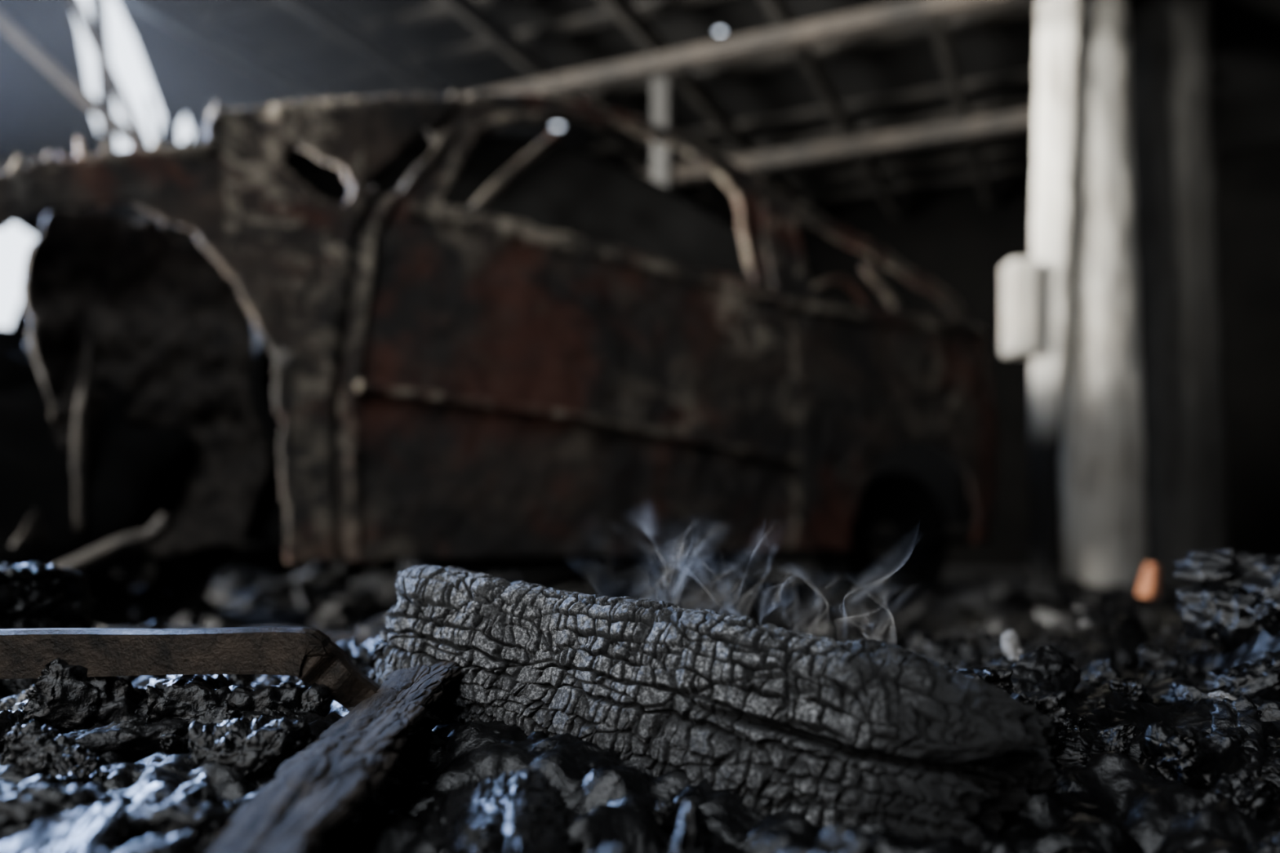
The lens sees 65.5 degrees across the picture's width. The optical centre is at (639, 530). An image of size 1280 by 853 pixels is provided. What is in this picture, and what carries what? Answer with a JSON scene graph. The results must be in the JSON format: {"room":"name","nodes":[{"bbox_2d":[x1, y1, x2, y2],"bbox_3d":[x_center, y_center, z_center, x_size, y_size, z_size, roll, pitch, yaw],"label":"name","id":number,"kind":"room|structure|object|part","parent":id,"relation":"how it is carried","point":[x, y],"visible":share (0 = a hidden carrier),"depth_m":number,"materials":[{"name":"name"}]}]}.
{"room":"fire-damaged room","nodes":[
{"label":"fire-damaged room","id":0,"kind":"room"},
{"bbox_2d":[0,0,576,586],"bbox_3d":[-3.175,-1.275,3.932,0.021,3.150,12.600,0,0,24],"label":"wall","id":1,"kind":"structure","parent":0,"point":[38,115],"depth_m":5.09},
{"bbox_2d":[115,0,1086,228],"bbox_3d":[-0.076,-2.694,4.500,5.000,0.198,8.640,0,0,24],"label":"roof","id":2,"kind":"structure","parent":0,"point":[200,30],"depth_m":5.80,"materials":[{"name":"black metal"}]},
{"bbox_2d":[0,0,160,173],"bbox_3d":[-2.414,-2.123,4.663,0.461,1.205,1.398,0,0,24],"label":"strut","id":3,"kind":"object","parent":2,"relation":"attached to","point":[109,86],"visible":0.43,"depth_m":4.49,"materials":[{"name":"white metal"}]},
{"bbox_2d":[235,561,1180,593],"bbox_3d":[1.255,0.320,1.959,9.700,0.040,12.600,0,0,24],"label":"floor","id":4,"kind":"structure","parent":0,"point":[952,575],"depth_m":7.24,"materials":[{"name":"brown wood"}]},
{"bbox_2d":[0,589,1279,852],"bbox_3d":[0.090,0.166,2.325,5.940,0.296,4.150,0,0,0],"label":"ground","id":5,"kind":"structure","parent":4,"relation":"on","point":[1112,802],"depth_m":0.62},
{"bbox_2d":[0,561,96,628],"bbox_3d":[-0.783,0.117,1.073,0.367,0.170,0.181,0,0,17],"label":"chunk","id":6,"kind":"object","parent":5,"relation":"on","point":[33,595],"visible":0.49,"depth_m":1.03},
{"bbox_2d":[0,800,133,852],"bbox_3d":[-0.284,0.172,0.447,0.086,0.062,0.153,0,0,-11],"label":"chunk","id":7,"kind":"object","parent":5,"relation":"on","point":[87,830],"visible":0.97,"depth_m":0.49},
{"bbox_2d":[0,626,380,708],"bbox_3d":[-0.498,0.112,0.756,0.606,0.075,0.031,0,0,-4],"label":"wooden plank","id":8,"kind":"object","parent":5,"relation":"on","point":[308,654],"visible":0.91,"depth_m":0.75,"materials":[{"name":"brown wood"}]},
{"bbox_2d":[111,625,380,644],"bbox_3d":[-0.434,0.152,1.304,0.638,0.058,0.067,0,0,9],"label":"charred lath","id":9,"kind":"object","parent":5,"relation":"on","point":[362,638],"visible":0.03,"depth_m":1.30,"materials":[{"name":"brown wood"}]},
{"bbox_2d":[204,660,462,852],"bbox_3d":[-0.177,0.140,0.578,0.078,0.089,0.480,0,0,2],"label":"plank","id":10,"kind":"object","parent":5,"relation":"on","point":[317,790],"visible":0.95,"depth_m":0.54,"materials":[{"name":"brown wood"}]},
{"bbox_2d":[392,768,576,852],"bbox_3d":[-0.089,0.194,0.512,0.118,0.103,0.234,0,0,-6],"label":"chunk","id":11,"kind":"object","parent":5,"relation":"on","point":[523,804],"visible":0.83,"depth_m":0.55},
{"bbox_2d":[0,91,1000,628],"bbox_3d":[-0.470,-0.500,3.611,4.040,1.640,1.743,0,0,-32],"label":"car","id":12,"kind":"object","parent":5,"relation":"on","point":[377,336],"visible":0.98,"depth_m":2.71,"materials":[{"name":"metal"}]},
{"bbox_3d":[-0.406,-1.153,3.542,2.250,0.325,1.215,0,0,-32],"label":"roof panel","id":13,"kind":"part","parent":12,"relation":"part of","materials":[{"name":"metal"}]},
{"bbox_3d":[-0.115,-0.663,3.751,2.083,1.157,1.229,0,0,-32],"label":"seat frame","id":14,"kind":"part","parent":12,"relation":"part of","materials":[{"name":"metal"}]},
{"bbox_3d":[1.111,-0.349,4.627,0.246,0.645,1.120,0,0,-32],"label":"panel","id":15,"kind":"part","parent":12,"relation":"part of","materials":[{"name":"metal"}]},
{"bbox_2d":[0,548,1279,852],"bbox_3d":[0.045,0.158,1.339,3.176,0.327,2.063,0,0,0],"label":"rubble","id":16,"kind":"object","parent":5,"relation":"on","point":[46,721],"visible":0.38,"depth_m":0.72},
{"bbox_2d":[54,511,176,571],"bbox_3d":[-1.177,0.037,2.220,0.264,0.158,0.055,0,0,-11],"label":"metal rod","id":17,"kind":"object","parent":16,"relation":"on","point":[164,522],"visible":0.87,"depth_m":2.21,"materials":[{"name":"grey metal"}]},
{"bbox_2d":[982,629,1118,669],"bbox_3d":[0.412,0.164,1.023,0.103,0.081,0.540,0,0,31],"label":"chunk","id":18,"kind":"object","parent":16,"relation":"on","point":[1085,649],"visible":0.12,"depth_m":1.16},
{"bbox_2d":[1000,630,1022,660],"bbox_3d":[0.377,0.121,1.000,0.027,0.044,0.021,0,0,-13],"label":"fragment","id":19,"kind":"object","parent":18,"relation":"on","point":[1011,646],"visible":0.65,"depth_m":0.99,"materials":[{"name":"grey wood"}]},
{"bbox_2d":[1208,690,1236,701],"bbox_3d":[0.471,0.137,0.799,0.022,0.019,0.055,0,0,42],"label":"fragment","id":20,"kind":"object","parent":16,"relation":"on","point":[1220,695],"visible":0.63,"depth_m":0.78,"materials":[{"name":"grey wood"}]},
{"bbox_2d":[368,564,1059,852],"bbox_3d":[0.014,0.120,0.732,0.490,0.183,0.384,0,0,0],"label":"log","id":21,"kind":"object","parent":5,"relation":"on","point":[850,733],"depth_m":0.62,"materials":[{"name":"grey wood"}]},
{"bbox_2d":[1137,563,1159,598],"bbox_3d":[1.277,0.126,2.502,0.037,0.088,0.045,0,0,-22],"label":"fragment","id":22,"kind":"object","parent":5,"relation":"on","point":[1148,585],"visible":1,"depth_m":2.48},
{"bbox_2d":[130,559,1178,631],"bbox_3d":[0.078,0.240,3.756,4.602,0.236,2.662,0,0,0],"label":"debris","id":23,"kind":"object","parent":4,"relation":"on","point":[747,591],"visible":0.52,"depth_m":3.40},
{"bbox_2d":[651,75,674,588],"bbox_3d":[0.121,-1.020,5.180,0.110,2.640,0.112,0,0,22],"label":"post","id":24,"kind":"object","parent":4,"relation":"on","point":[663,157],"visible":0.23,"depth_m":5.14,"materials":[{"name":"grey metal"}]},
{"bbox_2d":[1028,0,1084,583],"bbox_3d":[2.070,-1.260,4.934,0.273,3.120,0.293,0,0,23],"label":"post","id":25,"kind":"object","parent":4,"relation":"on","point":[1060,23],"visible":0.96,"depth_m":4.83,"materials":[{"name":"white paint"}]},
{"bbox_2d":[1000,257,1036,357],"bbox_3d":[1.840,-1.080,4.840,0.130,0.460,0.160,0,0,0],"label":"electrical box","id":26,"kind":"object","parent":25,"relation":"attached to","point":[1018,275],"visible":1,"depth_m":4.76,"materials":[{"name":"white plastic"}]},
{"bbox_2d":[1059,0,1146,591],"bbox_3d":[2.309,-1.260,5.051,0.454,3.120,0.359,0,0,-17],"label":"pillar","id":27,"kind":"structure","parent":4,"relation":"on","point":[1102,461],"depth_m":4.90,"materials":[{"name":"grey concrete"}]},
{"bbox_2d":[1127,0,1227,588],"bbox_3d":[2.872,-1.260,5.345,0.466,3.120,0.394,0,0,-18],"label":"pillar","id":28,"kind":"structure","parent":4,"relation":"on","point":[1174,150],"depth_m":5.19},
{"bbox_2d":[168,0,1279,217],"bbox_3d":[1.255,-2.850,1.959,9.700,0.006,12.600,0,0,24],"label":"ceiling","id":29,"kind":"structure","parent":0,"point":[1246,33],"depth_m":6.10,"materials":[{"name":"black metal"}]},
{"bbox_2d":[458,0,1035,184],"bbox_3d":[-0.100,-2.433,4.877,4.650,0.235,3.530,0,0,24],"label":"roof beam","id":30,"kind":"structure","parent":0,"point":[907,12],"depth_m":5.20,"materials":[{"name":"grey metal"}]},
{"bbox_2d":[576,142,1279,568],"bbox_3d":[3.818,-1.275,7.714,9.700,3.150,0.060,0,0,24],"label":"wall","id":31,"kind":"structure","parent":0,"point":[948,235],"depth_m":8.03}
]}

